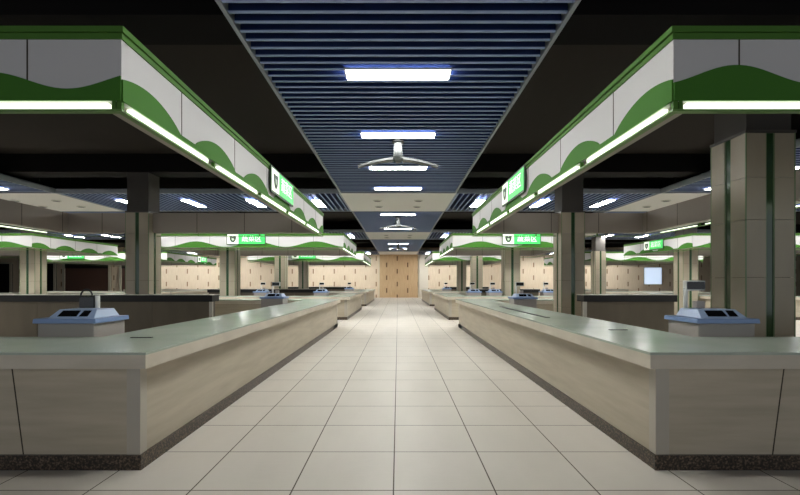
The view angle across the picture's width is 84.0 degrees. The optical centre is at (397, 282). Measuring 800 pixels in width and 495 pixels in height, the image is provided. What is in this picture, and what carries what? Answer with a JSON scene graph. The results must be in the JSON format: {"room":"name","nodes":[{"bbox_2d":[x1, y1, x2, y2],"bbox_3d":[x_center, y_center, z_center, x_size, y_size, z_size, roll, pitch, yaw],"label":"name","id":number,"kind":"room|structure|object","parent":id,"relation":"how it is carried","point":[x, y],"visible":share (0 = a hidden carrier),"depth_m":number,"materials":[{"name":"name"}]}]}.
{"room":"indoor market hall","nodes":[
{"label":"indoor market hall","id":0,"kind":"room"},
{"bbox_2d":[0,298,799,494],"bbox_3d":[0.000,1.650,20.850,92.000,0.100,55.700,0,0,0],"label":"floor","id":1,"kind":"structure","parent":0,"point":[397,398],"depth_m":4.43,"materials":[{"name":"tile"}]},
{"bbox_2d":[0,262,12,292],"bbox_3d":[-44.100,-0.325,48.630,3.800,3.850,0.140,0,0,0],"label":"shop","id":2,"kind":"object","parent":1,"relation":"on","point":[6,268],"visible":0.76,"depth_m":48.64,"materials":[{"name":"black"}]},
{"bbox_2d":[20,227,46,293],"bbox_3d":[-17.100,-0.873,20.850,0.724,4.945,0.724,0,0,0],"label":"tiled pillar","id":3,"kind":"structure","parent":1,"relation":"on","point":[33,266],"depth_m":20.52,"materials":[{"name":"grey tile"}]},
{"bbox_2d":[0,293,124,293],"bbox_3d":[-20.300,1.089,23.025,9.400,1.022,7.750,0,0,0],"label":"countertop","id":4,"kind":"structure","parent":1,"relation":"on","point":[0,293],"depth_m":25.83,"materials":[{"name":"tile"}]},
{"bbox_2d":[62,262,110,290],"bbox_3d":[-34.050,-0.325,48.630,5.300,3.850,0.140,0,0,0],"label":"shop","id":5,"kind":"object","parent":1,"relation":"on","point":[75,277],"visible":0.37,"depth_m":48.64,"materials":[{"name":"brown"}]},
{"bbox_2d":[0,294,219,336],"bbox_3d":[-8.420,0.960,12.550,6.560,1.280,0.500,0,0,0],"label":"countertop","id":6,"kind":"structure","parent":1,"relation":"on","point":[18,312],"depth_m":12.36,"materials":[{"name":"beige"}]},
{"bbox_2d":[119,265,124,290],"bbox_3d":[-29.000,-0.325,48.630,3.000,3.850,0.140,0,0,0],"label":"shop","id":7,"kind":"object","parent":1,"relation":"on","point":[121,267],"visible":0.11,"depth_m":48.57,"materials":[{"name":"brown"}]},
{"bbox_2d":[47,289,208,293],"bbox_3d":[-20.300,1.089,36.050,9.400,1.022,10.900,0,0,0],"label":"countertop","id":8,"kind":"structure","parent":1,"relation":"on","point":[163,291],"depth_m":31.30,"materials":[{"name":"stone"}]},
{"bbox_2d":[125,172,160,293],"bbox_3d":[-7.870,-0.873,13.750,0.724,4.945,0.724,0,0,0],"label":"tiled pillar","id":9,"kind":"structure","parent":1,"relation":"on","point":[142,246],"depth_m":13.43,"materials":[{"name":"grey tile"}]},
{"bbox_2d":[0,299,339,469],"bbox_3d":[-6.250,1.086,9.975,8.300,1.028,12.550,0,0,0],"label":"countertop","id":10,"kind":"structure","parent":1,"relation":"on","point":[122,401],"depth_m":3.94,"materials":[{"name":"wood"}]},
{"bbox_2d":[33,288,128,336],"bbox_3d":[-3.580,0.403,5.060,0.679,0.675,0.599,0,0,0],"label":"weighing scale","id":11,"kind":"object","parent":10,"relation":"on","point":[88,320],"visible":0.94,"depth_m":4.87,"materials":[{"name":"blue"}]},
{"bbox_2d":[33,315,128,323],"bbox_3d":[-3.580,0.410,5.060,0.679,0.050,0.599,0,0,0],"label":"tray","id":12,"kind":"object","parent":11,"relation":"on","point":[53,319],"depth_m":4.82,"materials":[{"name":"blue"}]},
{"bbox_2d":[259,282,288,307],"bbox_3d":[-3.500,0.355,12.600,0.679,0.770,0.599,0,0,0],"label":"weighing scale","id":13,"kind":"object","parent":10,"relation":"on","point":[270,299],"visible":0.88,"depth_m":12.33,"materials":[{"name":"blue"}]},
{"bbox_2d":[259,296,288,298],"bbox_3d":[-3.500,0.410,12.600,0.679,0.050,0.599,0,0,0],"label":"tray","id":14,"kind":"object","parent":13,"relation":"on","point":[265,297],"depth_m":12.30,"materials":[{"name":"blue"}]},
{"bbox_2d":[220,212,239,295],"bbox_3d":[-7.870,-0.873,20.850,0.724,4.945,0.724,0,0,0],"label":"tiled pillar","id":15,"kind":"structure","parent":1,"relation":"on","point":[229,259],"depth_m":20.50,"materials":[{"name":"grey tile"}]},
{"bbox_2d":[207,289,316,295],"bbox_3d":[-7.200,0.960,24.450,6.400,1.280,0.500,0,0,0],"label":"countertop","id":16,"kind":"structure","parent":1,"relation":"on","point":[243,292],"depth_m":24.21,"materials":[{"name":"beige stone"}]},
{"bbox_2d":[275,256,287,288],"bbox_3d":[-7.870,-0.740,29.950,0.724,4.680,0.724,0,0,0],"label":"tiled pillar","id":17,"kind":"structure","parent":1,"relation":"on","point":[281,262],"depth_m":29.60,"materials":[{"name":"grey tile"}]},
{"bbox_2d":[219,293,362,319],"bbox_3d":[-6.250,1.089,23.025,8.300,1.022,7.750,0,0,0],"label":"countertop","id":18,"kind":"structure","parent":1,"relation":"on","point":[349,305],"depth_m":19.26,"materials":[{"name":"stone"}]},
{"bbox_2d":[253,282,270,295],"bbox_3d":[-6.300,0.355,20.600,0.679,0.770,0.599,0,0,0],"label":"weighing scale","id":19,"kind":"object","parent":18,"relation":"on","point":[259,292],"visible":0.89,"depth_m":20.33,"materials":[{"name":"blue"}]},
{"bbox_2d":[219,293,360,296],"bbox_3d":[-6.250,0.589,23.025,8.300,0.022,7.750,0,0,0],"label":"countertop","id":20,"kind":"structure","parent":18,"relation":"on","point":[341,294],"depth_m":19.15,"materials":[{"name":"grey stone"}]},
{"bbox_2d":[313,282,329,295],"bbox_3d":[-3.550,0.355,20.600,0.679,0.770,0.599,0,0,0],"label":"weighing scale","id":21,"kind":"object","parent":18,"relation":"on","point":[319,292],"visible":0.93,"depth_m":20.33,"materials":[{"name":"blue"}]},
{"bbox_2d":[298,261,308,288],"bbox_3d":[-7.870,-0.873,37.050,0.724,4.945,0.724,0,0,0],"label":"tiled pillar","id":22,"kind":"structure","parent":1,"relation":"on","point":[303,266],"depth_m":36.70,"materials":[{"name":"grey tile"}]},
{"bbox_2d":[288,287,345,290],"bbox_3d":[-7.200,0.960,38.150,6.400,1.280,0.500,0,0,0],"label":"countertop","id":23,"kind":"structure","parent":1,"relation":"on","point":[327,288],"depth_m":37.91,"materials":[{"name":"beige stone"}]},
{"bbox_2d":[329,289,374,305],"bbox_3d":[-6.250,1.089,36.050,8.300,1.022,10.900,0,0,0],"label":"countertop","id":24,"kind":"structure","parent":1,"relation":"on","point":[367,297],"depth_m":30.84,"materials":[{"name":"stone"}]},
{"bbox_2d":[330,289,374,291],"bbox_3d":[-6.250,0.589,36.050,8.300,0.022,10.900,0,0,0],"label":"countertop","id":25,"kind":"structure","parent":24,"relation":"on","point":[358,290],"depth_m":30.60,"materials":[{"name":"grey stone"}]},
{"bbox_2d":[421,289,465,305],"bbox_3d":[4.925,1.089,36.050,5.650,1.022,10.900,0,0,0],"label":"countertop","id":26,"kind":"structure","parent":1,"relation":"on","point":[428,297],"depth_m":30.96,"materials":[{"name":"stone"}]},
{"bbox_2d":[421,289,464,291],"bbox_3d":[4.925,0.589,36.050,5.650,0.022,10.900,0,0,0],"label":"countertop","id":27,"kind":"structure","parent":26,"relation":"on","point":[429,290],"depth_m":30.60,"materials":[{"name":"grey stone"}]},
{"bbox_2d":[457,261,465,290],"bbox_3d":[5.280,-0.873,37.050,0.724,4.945,0.724,0,0,0],"label":"tiled pillar","id":28,"kind":"structure","parent":1,"relation":"on","point":[461,265],"depth_m":36.70,"materials":[{"name":"grey tile"}]},
{"bbox_2d":[470,256,482,288],"bbox_3d":[5.280,-0.740,29.950,0.724,4.680,0.724,0,0,0],"label":"tiled pillar","id":29,"kind":"structure","parent":1,"relation":"on","point":[476,262],"depth_m":29.60,"materials":[{"name":"grey tile"}]},
{"bbox_2d":[433,293,552,319],"bbox_3d":[4.925,1.089,23.025,5.650,1.022,7.750,0,0,0],"label":"countertop","id":30,"kind":"structure","parent":1,"relation":"on","point":[446,305],"depth_m":19.26,"materials":[{"name":"stone"}]},
{"bbox_2d":[465,282,481,295],"bbox_3d":[3.500,0.355,20.600,0.679,0.770,0.599,0,0,0],"label":"weighing scale","id":31,"kind":"object","parent":30,"relation":"on","point":[471,292],"visible":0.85,"depth_m":20.33,"materials":[{"name":"blue"}]},
{"bbox_2d":[435,293,552,296],"bbox_3d":[4.925,0.589,23.025,5.650,0.022,7.750,0,0,0],"label":"countertop","id":32,"kind":"structure","parent":30,"relation":"on","point":[443,294],"depth_m":19.15,"materials":[{"name":"grey stone"}]},
{"bbox_2d":[486,282,502,295],"bbox_3d":[4.450,0.355,20.600,0.679,0.770,0.599,0,0,0],"label":"weighing scale","id":33,"kind":"object","parent":30,"relation":"on","point":[491,292],"visible":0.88,"depth_m":20.33,"materials":[{"name":"blue"}]},
{"bbox_2d":[539,282,552,295],"bbox_3d":[6.950,0.355,20.600,0.679,0.770,0.599,0,0,0],"label":"weighing scale","id":34,"kind":"object","parent":30,"relation":"on","point":[545,292],"visible":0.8,"depth_m":20.43,"materials":[{"name":"blue"}]},
{"bbox_2d":[479,289,539,295],"bbox_3d":[5.875,0.960,24.450,3.750,1.280,0.500,0,0,0],"label":"countertop","id":35,"kind":"structure","parent":1,"relation":"on","point":[535,292],"depth_m":24.21,"materials":[{"name":"beige stone"}]},
{"bbox_2d":[501,212,519,295],"bbox_3d":[5.280,-0.873,20.850,0.724,4.945,0.724,0,0,0],"label":"tiled pillar","id":36,"kind":"structure","parent":1,"relation":"on","point":[510,259],"depth_m":20.50,"materials":[{"name":"grey tile"}]},
{"bbox_2d":[553,173,584,315],"bbox_3d":[5.280,-0.873,13.750,0.724,4.945,0.724,0,0,0],"label":"tiled pillar","id":37,"kind":"structure","parent":1,"relation":"on","point":[569,243],"depth_m":13.40,"materials":[{"name":"grey tile"}]},
{"bbox_2d":[591,237,605,293],"bbox_3d":[13.500,-0.740,29.950,0.724,4.680,0.724,0,0,0],"label":"tiled pillar","id":38,"kind":"structure","parent":1,"relation":"on","point":[598,252],"depth_m":29.60,"materials":[{"name":"grey tile"}]},
{"bbox_2d":[576,294,676,331],"bbox_3d":[6.445,0.960,12.550,2.610,1.280,0.500,0,0,0],"label":"countertop","id":39,"kind":"structure","parent":1,"relation":"on","point":[648,311],"depth_m":12.36,"materials":[{"name":"beige"}]},
{"bbox_2d":[456,299,799,469],"bbox_3d":[4.925,1.086,9.975,5.650,1.028,12.550,0,0,0],"label":"countertop","id":40,"kind":"structure","parent":1,"relation":"on","point":[673,401],"depth_m":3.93,"materials":[{"name":"stone"}]},
{"bbox_2d":[508,282,537,307],"bbox_3d":[3.450,0.355,12.300,0.679,0.770,0.599,0,0,0],"label":"weighing scale","id":41,"kind":"object","parent":40,"relation":"on","point":[528,300],"visible":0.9,"depth_m":12.03,"materials":[{"name":"blue"}]},
{"bbox_2d":[664,280,759,336],"bbox_3d":[3.545,0.355,5.060,0.679,0.770,0.599,0,0,0],"label":"weighing scale","id":42,"kind":"object","parent":40,"relation":"on","point":[698,320],"visible":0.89,"depth_m":4.87,"materials":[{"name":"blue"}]},
{"bbox_2d":[664,315,759,323],"bbox_3d":[3.545,0.410,5.060,0.679,0.050,0.599,0,0,0],"label":"tray","id":43,"kind":"object","parent":42,"relation":"on","point":[681,319],"depth_m":4.82,"materials":[{"name":"blue"}]},
{"bbox_2d":[585,289,702,293],"bbox_3d":[17.475,1.089,36.050,7.050,1.022,10.900,0,0,0],"label":"countertop","id":44,"kind":"structure","parent":1,"relation":"on","point":[587,291],"depth_m":30.60,"materials":[{"name":"stone"}]},
{"bbox_2d":[674,224,697,314],"bbox_3d":[13.500,-0.873,20.850,0.724,4.945,0.724,0,0,0],"label":"tiled pillar","id":45,"kind":"structure","parent":1,"relation":"on","point":[685,262],"depth_m":20.53,"materials":[{"name":"grey tile"}]},
{"bbox_2d":[629,293,799,319],"bbox_3d":[17.475,1.089,23.025,7.050,1.022,7.750,0,0,0],"label":"countertop","id":46,"kind":"structure","parent":1,"relation":"on","point":[706,297],"depth_m":20.20,"materials":[{"name":"stone"}]},
{"bbox_2d":[642,293,799,296],"bbox_3d":[17.475,0.589,23.025,7.050,0.022,7.750,0,0,0],"label":"countertop","id":47,"kind":"structure","parent":46,"relation":"on","point":[642,293],"depth_m":24.51,"materials":[{"name":"grey stone"}]},
{"bbox_2d":[710,114,796,336],"bbox_3d":[5.280,-0.873,6.650,0.724,4.945,0.724,0,0,0],"label":"tiled pillar","id":48,"kind":"structure","parent":1,"relation":"on","point":[753,156],"depth_m":6.31,"materials":[{"name":"grey tile"}]},
{"bbox_2d":[0,45,799,246],"bbox_3d":[0.000,-3.950,20.850,92.000,0.100,55.700,0,0,0],"label":"ceiling","id":49,"kind":"structure","parent":0,"point":[226,78],"depth_m":11.07,"materials":[{"name":"grey paint"}]},
{"bbox_2d":[0,173,54,192],"bbox_3d":[-13.600,-3.493,6.150,3.600,0.815,18.300,0,0,0],"label":"raft","id":50,"kind":"object","parent":49,"relation":"hanging from","point":[16,185],"visible":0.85,"depth_m":14.43,"materials":[{"name":"blue"}]},
{"bbox_2d":[0,233,117,256],"bbox_3d":[-20.450,-2.675,22.250,9.160,2.450,5.960,0,0,0],"label":"canopy","id":51,"kind":"object","parent":49,"relation":"hanging from","point":[10,243],"visible":0.84,"depth_m":21.23,"materials":[{"name":"grey"}]},
{"bbox_2d":[0,193,120,210],"bbox_3d":[-13.600,-3.160,17.250,3.600,0.120,3.900,0,0,0],"label":"ceiling panel","id":52,"kind":"object","parent":49,"relation":"attached to","point":[34,199],"visible":0.58,"depth_m":17.11,"materials":[{"name":"white"}]},
{"bbox_2d":[0,229,124,239],"bbox_3d":[-21.200,-3.493,29.300,11.600,0.815,4.600,0,0,0],"label":"raft","id":53,"kind":"object","parent":49,"relation":"hanging from","point":[1,230],"visible":0.22,"depth_m":29.00,"materials":[{"name":"blue"}]},
{"bbox_2d":[61,211,124,212],"bbox_3d":[-13.600,-3.493,23.100,3.600,0.815,7.800,0,0,0],"label":"raft","id":54,"kind":"object","parent":49,"relation":"hanging from","point":[61,211],"visible":0.02,"depth_m":19.20,"materials":[{"name":"blue"}]},
{"bbox_2d":[47,238,216,265],"bbox_3d":[-20.450,-2.675,34.750,9.160,2.450,8.360,0,0,0],"label":"canopy","id":55,"kind":"object","parent":49,"relation":"hanging from","point":[167,258],"visible":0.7,"depth_m":32.58,"materials":[{"name":"grey plastic"}]},
{"bbox_2d":[0,26,323,236],"bbox_3d":[-6.345,-2.675,8.805,8.070,2.450,10.150,0,0,0],"label":"canopy","id":56,"kind":"object","parent":49,"relation":"hanging from","point":[44,69],"visible":0.95,"depth_m":4.42,"materials":[{"name":"grey"}]},
{"bbox_2d":[270,164,292,206],"bbox_3d":[-2.297,-1.895,8.850,0.067,0.480,1.690,0,0,0],"label":"sign","id":57,"kind":"object","parent":56,"relation":"attached to","point":[280,186],"visible":1,"depth_m":8.64,"materials":[{"name":"green plastic"}]},
{"bbox_2d":[55,177,351,211],"bbox_3d":[-6.900,-3.493,17.250,9.800,0.815,3.900,0,0,0],"label":"raft","id":58,"kind":"object","parent":49,"relation":"hanging from","point":[215,199],"visible":0.52,"depth_m":16.45,"materials":[{"name":"blue"}]},
{"bbox_2d":[180,199,206,206],"bbox_3d":[-7.910,-3.087,17.250,0.350,0.026,1.560,0,0,0],"label":"ceiling light panel","id":59,"kind":"object","parent":58,"relation":"attached to","point":[189,201],"visible":1,"depth_m":17.12,"materials":[{"name":"white plastic"}]},
{"bbox_2d":[245,199,266,206],"bbox_3d":[-5.490,-3.087,17.250,0.350,0.026,1.560,0,0,0],"label":"ceiling light panel","id":60,"kind":"object","parent":58,"relation":"attached to","point":[252,201],"visible":1,"depth_m":17.12,"materials":[{"name":"white plastic"}]},
{"bbox_2d":[310,199,326,206],"bbox_3d":[-3.070,-3.087,17.250,0.350,0.026,1.560,0,0,0],"label":"ceiling light panel","id":61,"kind":"object","parent":58,"relation":"attached to","point":[317,202],"visible":1,"depth_m":17.11,"materials":[{"name":"white plastic"}]},
{"bbox_2d":[312,200,324,206],"bbox_3d":[-3.070,-3.087,17.250,0.310,0.018,1.520,0,0,0],"label":"diffuser","id":62,"kind":"object","parent":61,"relation":"attached to","point":[318,203],"depth_m":17.20,"materials":[{"name":"white plastic"}]},
{"bbox_2d":[161,212,356,256],"bbox_3d":[-6.360,-2.675,22.250,8.040,2.450,5.960,0,0,0],"label":"canopy","id":63,"kind":"object","parent":49,"relation":"hanging from","point":[330,244],"visible":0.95,"depth_m":19.30,"materials":[{"name":"grey"}]},
{"bbox_2d":[227,234,265,244],"bbox_3d":[-6.580,-1.900,19.256,1.690,0.480,0.059,0,0,0],"label":"sign","id":64,"kind":"object","parent":63,"relation":"attached to","point":[230,240],"visible":0.88,"depth_m":19.23,"materials":[{"name":"green plastic"}]},
{"bbox_2d":[247,252,370,265],"bbox_3d":[-6.360,-2.675,34.750,8.040,2.450,8.360,0,0,0],"label":"canopy","id":65,"kind":"object","parent":49,"relation":"hanging from","point":[361,258],"visible":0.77,"depth_m":30.60,"materials":[{"name":"grey plastic"}]},
{"bbox_2d":[323,225,369,239],"bbox_3d":[-6.900,-3.493,29.300,9.800,0.815,4.600,0,0,0],"label":"raft","id":66,"kind":"object","parent":49,"relation":"hanging from","point":[359,234],"visible":0.22,"depth_m":27.70,"materials":[{"name":"blue"}]},
{"bbox_2d":[0,154,710,176],"bbox_3d":[0.000,-3.625,13.750,92.000,0.550,0.700,0,0,0],"label":"ceiling beam","id":67,"kind":"structure","parent":49,"relation":"attached to","point":[16,165],"depth_m":13.40,"materials":[{"name":"black paint"}]},
{"bbox_2d":[86,240,648,242],"bbox_3d":[0.000,-3.625,37.050,92.000,0.550,0.700,0,0,0],"label":"ceiling beam","id":68,"kind":"structure","parent":49,"relation":"attached to","point":[100,241],"depth_m":36.70,"materials":[{"name":"black"}]},
{"bbox_2d":[356,250,379,254],"bbox_3d":[-6.900,-3.493,46.000,9.800,0.815,4.800,0,0,0],"label":"raft","id":69,"kind":"object","parent":49,"relation":"hanging from","point":[372,252],"visible":0.2,"depth_m":43.60,"materials":[{"name":"blue"}]},
{"bbox_2d":[340,193,455,210],"bbox_3d":[0.000,-3.160,17.250,4.000,0.120,3.900,0,0,0],"label":"ceiling panel","id":70,"kind":"object","parent":49,"relation":"attached to","point":[355,201],"visible":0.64,"depth_m":16.90,"materials":[{"name":"white"}]},
{"bbox_2d":[365,232,430,238],"bbox_3d":[0.000,-3.160,29.300,4.000,0.120,4.600,0,0,0],"label":"ceiling panel","id":71,"kind":"object","parent":49,"relation":"attached to","point":[372,235],"visible":0.71,"depth_m":28.99,"materials":[{"name":"white"}]},
{"bbox_2d":[378,252,417,254],"bbox_3d":[0.000,-3.160,46.000,4.000,0.120,4.800,0,0,0],"label":"ceiling panel","id":72,"kind":"object","parent":49,"relation":"attached to","point":[380,253],"visible":0.71,"depth_m":46.66,"materials":[{"name":"white paint"}]},
{"bbox_2d":[215,0,580,192],"bbox_3d":[0.000,-3.493,6.150,4.000,0.815,18.300,0,0,0],"label":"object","id":73,"kind":"structure","parent":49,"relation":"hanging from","point":[302,49],"depth_m":6.44,"materials":[{"name":"blue"}]},
{"bbox_2d":[344,68,451,79],"bbox_3d":[0.000,-3.087,6.570,1.560,0.026,0.350,0,0,0],"label":"ceiling light panel","id":74,"kind":"object","parent":73,"relation":"attached to","point":[350,73],"visible":1,"depth_m":6.53,"materials":[{"name":"white plastic"}]},
{"bbox_2d":[358,139,437,168],"bbox_3d":[0.000,-2.794,9.600,1.720,0.612,0.340,0,0,0],"label":"ceiling fan","id":75,"kind":"object","parent":73,"relation":"hanging from","point":[397,157],"visible":1,"depth_m":9.52,"materials":[{"name":"grey metal"}]},
{"bbox_2d":[360,132,435,138],"bbox_3d":[0.000,-3.087,9.280,1.560,0.026,0.350,0,0,0],"label":"ceiling light panel","id":76,"kind":"object","parent":73,"relation":"attached to","point":[364,135],"visible":1,"depth_m":9.27,"materials":[{"name":"white plastic"}]},
{"bbox_2d":[361,133,434,137],"bbox_3d":[0.000,-3.087,9.280,1.520,0.018,0.310,0,0,0],"label":"diffuser","id":77,"kind":"object","parent":76,"relation":"attached to","point":[363,135],"depth_m":9.27,"materials":[{"name":"white plastic"}]},
{"bbox_2d":[368,166,427,169],"bbox_3d":[0.000,-3.087,11.900,1.560,0.026,0.350,0,0,0],"label":"ceiling light panel","id":78,"kind":"object","parent":73,"relation":"attached to","point":[370,167],"visible":0.86,"depth_m":11.84,"materials":[{"name":"white plastic"}]},
{"bbox_2d":[374,187,421,189],"bbox_3d":[0.000,-3.087,14.500,1.560,0.026,0.350,0,0,0],"label":"ceiling light panel","id":79,"kind":"object","parent":73,"relation":"attached to","point":[375,188],"visible":1,"depth_m":14.47,"materials":[{"name":"white plastic"}]},
{"bbox_2d":[375,188,420,189],"bbox_3d":[0.000,-3.087,14.500,1.520,0.018,0.310,0,0,0],"label":"diffuser","id":80,"kind":"object","parent":79,"relation":"attached to","point":[375,188],"depth_m":14.55,"materials":[{"name":"white plastic"}]},
{"bbox_2d":[352,211,443,231],"bbox_3d":[0.000,-3.493,23.100,4.000,0.815,7.800,0,0,0],"label":"raft","id":81,"kind":"object","parent":49,"relation":"hanging from","point":[370,221],"visible":0.83,"depth_m":22.04,"materials":[{"name":"blue"}]},
{"bbox_2d":[379,216,416,229],"bbox_3d":[0.000,-2.794,20.700,1.720,0.612,0.340,0,0,0],"label":"ceiling fan","id":82,"kind":"object","parent":81,"relation":"hanging from","point":[396,217],"visible":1,"depth_m":20.62,"materials":[{"name":"grey metal"}]},
{"bbox_2d":[370,239,425,251],"bbox_3d":[0.000,-3.493,37.600,4.000,0.815,12.000,0,0,0],"label":"raft","id":83,"kind":"object","parent":49,"relation":"hanging from","point":[381,245],"visible":0.87,"depth_m":35.77,"materials":[{"name":"blue"}]},
{"bbox_2d":[0,0,799,44],"bbox_3d":[0.000,-3.625,5.900,92.000,0.550,0.700,0,0,0],"label":"ceiling beam","id":84,"kind":"structure","parent":49,"relation":"attached to","point":[151,22],"depth_m":5.59,"materials":[{"name":"black paint"}]},
{"bbox_2d":[0,224,799,232],"bbox_3d":[0.000,-3.625,29.950,92.000,0.550,0.700,0,0,0],"label":"ceiling beam","id":85,"kind":"structure","parent":49,"relation":"attached to","point":[325,226],"depth_m":29.60,"materials":[{"name":"black"}]},
{"bbox_2d":[426,225,471,239],"bbox_3d":[5.525,-3.493,29.300,7.050,0.815,4.600,0,0,0],"label":"raft","id":86,"kind":"object","parent":49,"relation":"hanging from","point":[435,234],"visible":0.23,"depth_m":27.77,"materials":[{"name":"blue"}]},
{"bbox_2d":[425,252,500,265],"bbox_3d":[5.060,-2.675,34.750,5.440,2.450,8.360,0,0,0],"label":"canopy","id":87,"kind":"object","parent":49,"relation":"hanging from","point":[434,258],"visible":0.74,"depth_m":30.60,"materials":[{"name":"grey plastic"}]},
{"bbox_2d":[160,212,799,212],"bbox_3d":[0.000,-3.625,20.850,92.000,0.550,0.700,0,0,0],"label":"ceiling beam","id":88,"kind":"structure","parent":49,"relation":"attached to","point":[160,212],"depth_m":21.11,"materials":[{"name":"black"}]},
{"bbox_2d":[439,233,552,256],"bbox_3d":[5.060,-2.675,22.250,5.440,2.450,5.960,0,0,0],"label":"canopy","id":89,"kind":"object","parent":49,"relation":"hanging from","point":[455,244],"visible":0.76,"depth_m":19.30,"materials":[{"name":"grey"}]},
{"bbox_2d":[502,234,540,244],"bbox_3d":[5.350,-1.900,19.256,1.690,0.480,0.059,0,0,0],"label":"sign","id":90,"kind":"object","parent":89,"relation":"attached to","point":[505,240],"visible":0.9,"depth_m":19.23,"materials":[{"name":"green plastic"}]},
{"bbox_2d":[444,177,660,211],"bbox_3d":[5.525,-3.493,17.250,7.050,0.815,3.900,0,0,0],"label":"raft","id":91,"kind":"object","parent":49,"relation":"hanging from","point":[461,201],"visible":0.52,"depth_m":16.40,"materials":[{"name":"blue"}]},
{"bbox_2d":[469,199,485,206],"bbox_3d":[3.070,-3.087,17.250,0.350,0.026,1.560,0,0,0],"label":"ceiling light panel","id":92,"kind":"object","parent":91,"relation":"attached to","point":[477,202],"visible":0.97,"depth_m":17.11,"materials":[{"name":"white plastic"}]},
{"bbox_2d":[471,200,483,206],"bbox_3d":[3.070,-3.087,17.250,0.310,0.018,1.520,0,0,0],"label":"diffuser","id":93,"kind":"object","parent":92,"relation":"attached to","point":[476,203],"depth_m":17.20,"materials":[{"name":"white plastic"}]},
{"bbox_2d":[529,199,550,206],"bbox_3d":[5.490,-3.087,17.250,0.350,0.026,1.560,0,0,0],"label":"ceiling light panel","id":94,"kind":"object","parent":91,"relation":"attached to","point":[542,201],"visible":1,"depth_m":17.12,"materials":[{"name":"white plastic"}]},
{"bbox_2d":[589,199,615,206],"bbox_3d":[7.910,-3.087,17.250,0.350,0.026,1.560,0,0,0],"label":"ceiling light panel","id":95,"kind":"object","parent":91,"relation":"attached to","point":[606,201],"visible":1,"depth_m":17.12,"materials":[{"name":"white plastic"}]},
{"bbox_2d":[593,211,647,212],"bbox_3d":[10.850,-3.493,23.100,3.600,0.815,7.800,0,0,0],"label":"raft","id":96,"kind":"object","parent":49,"relation":"hanging from","point":[608,211],"visible":0.02,"depth_m":19.67,"materials":[{"name":"blue"}]},
{"bbox_2d":[544,252,702,265],"bbox_3d":[16.900,-2.675,34.750,8.260,2.450,8.360,0,0,0],"label":"canopy","id":97,"kind":"object","parent":49,"relation":"hanging from","point":[612,258],"visible":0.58,"depth_m":30.60,"materials":[{"name":"grey plastic"}]},
{"bbox_2d":[472,26,799,236],"bbox_3d":[5.040,-2.675,8.805,5.480,2.450,10.150,0,0,0],"label":"canopy","id":98,"kind":"object","parent":49,"relation":"hanging from","point":[687,69],"visible":0.94,"depth_m":4.18,"materials":[{"name":"grey"}]},
{"bbox_2d":[502,164,524,206],"bbox_3d":[2.287,-1.895,8.850,0.067,0.480,1.690,0,0,0],"label":"sign","id":99,"kind":"object","parent":98,"relation":"attached to","point":[514,186],"visible":1,"depth_m":8.67,"materials":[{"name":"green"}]},
{"bbox_2d":[585,229,710,239],"bbox_3d":[18.325,-3.493,29.300,11.350,0.815,4.600,0,0,0],"label":"raft","id":100,"kind":"object","parent":49,"relation":"hanging from","point":[669,234],"visible":0.25,"depth_m":29.15,"materials":[{"name":"blue"}]},
{"bbox_2d":[611,193,710,210],"bbox_3d":[10.850,-3.160,17.250,3.600,0.120,3.900,0,0,0],"label":"ceiling panel","id":101,"kind":"object","parent":49,"relation":"attached to","point":[655,202],"visible":0.36,"depth_m":16.90,"materials":[{"name":"white"}]},
{"bbox_2d":[623,233,799,256],"bbox_3d":[16.900,-2.675,22.250,8.260,2.450,5.960,0,0,0],"label":"canopy","id":102,"kind":"object","parent":49,"relation":"hanging from","point":[702,241],"visible":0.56,"depth_m":20.75,"materials":[{"name":"grey plastic"}]},
{"bbox_2d":[644,239,663,250],"bbox_3d":[12.757,-1.895,22.200,0.067,0.480,1.690,0,0,0],"label":"sign","id":103,"kind":"object","parent":102,"relation":"attached to","point":[654,244],"visible":1,"depth_m":22.07,"materials":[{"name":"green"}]},
{"bbox_2d":[661,138,799,192],"bbox_3d":[10.850,-3.493,6.150,3.600,0.815,18.300,0,0,0],"label":"raft","id":104,"kind":"object","parent":49,"relation":"hanging from","point":[695,184],"visible":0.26,"depth_m":14.13,"materials":[{"name":"blue"}]},
{"bbox_2d":[0,247,799,297],"bbox_3d":[0.000,-1.150,48.800,92.000,5.500,0.200,0,0,0],"label":"wall","id":105,"kind":"structure","parent":0,"point":[533,271],"depth_m":48.70,"materials":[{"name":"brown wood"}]},
{"bbox_2d":[47,262,56,290],"bbox_3d":[-38.400,-0.325,48.630,2.000,3.850,0.140,0,0,0],"label":"shop","id":106,"kind":"object","parent":105,"relation":"attached to","point":[51,266],"visible":0.39,"depth_m":48.64,"materials":[{"name":"black"}]},
{"bbox_2d":[379,255,418,297],"bbox_3d":[0.080,-0.850,48.650,4.400,4.900,0.100,0,0,0],"label":"wall panel","id":107,"kind":"object","parent":105,"relation":"attached to","point":[398,274],"visible":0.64,"depth_m":48.62,"materials":[{"name":"beige wood"}]},
{"bbox_2d":[419,255,427,297],"bbox_3d":[2.810,-0.850,48.575,0.980,4.900,0.250,0,0,0],"label":"wall pier","id":108,"kind":"object","parent":105,"relation":"attached to","point":[423,269],"visible":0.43,"depth_m":48.45,"materials":[{"name":"beige paint"}]},
{"bbox_2d":[643,267,661,284],"bbox_3d":[27.900,-0.775,48.655,2.000,1.950,0.090,0,0,0],"label":"wall screen","id":109,"kind":"object","parent":105,"relation":"attached to","point":[651,275],"visible":1,"depth_m":48.61,"materials":[{"name":"white"}]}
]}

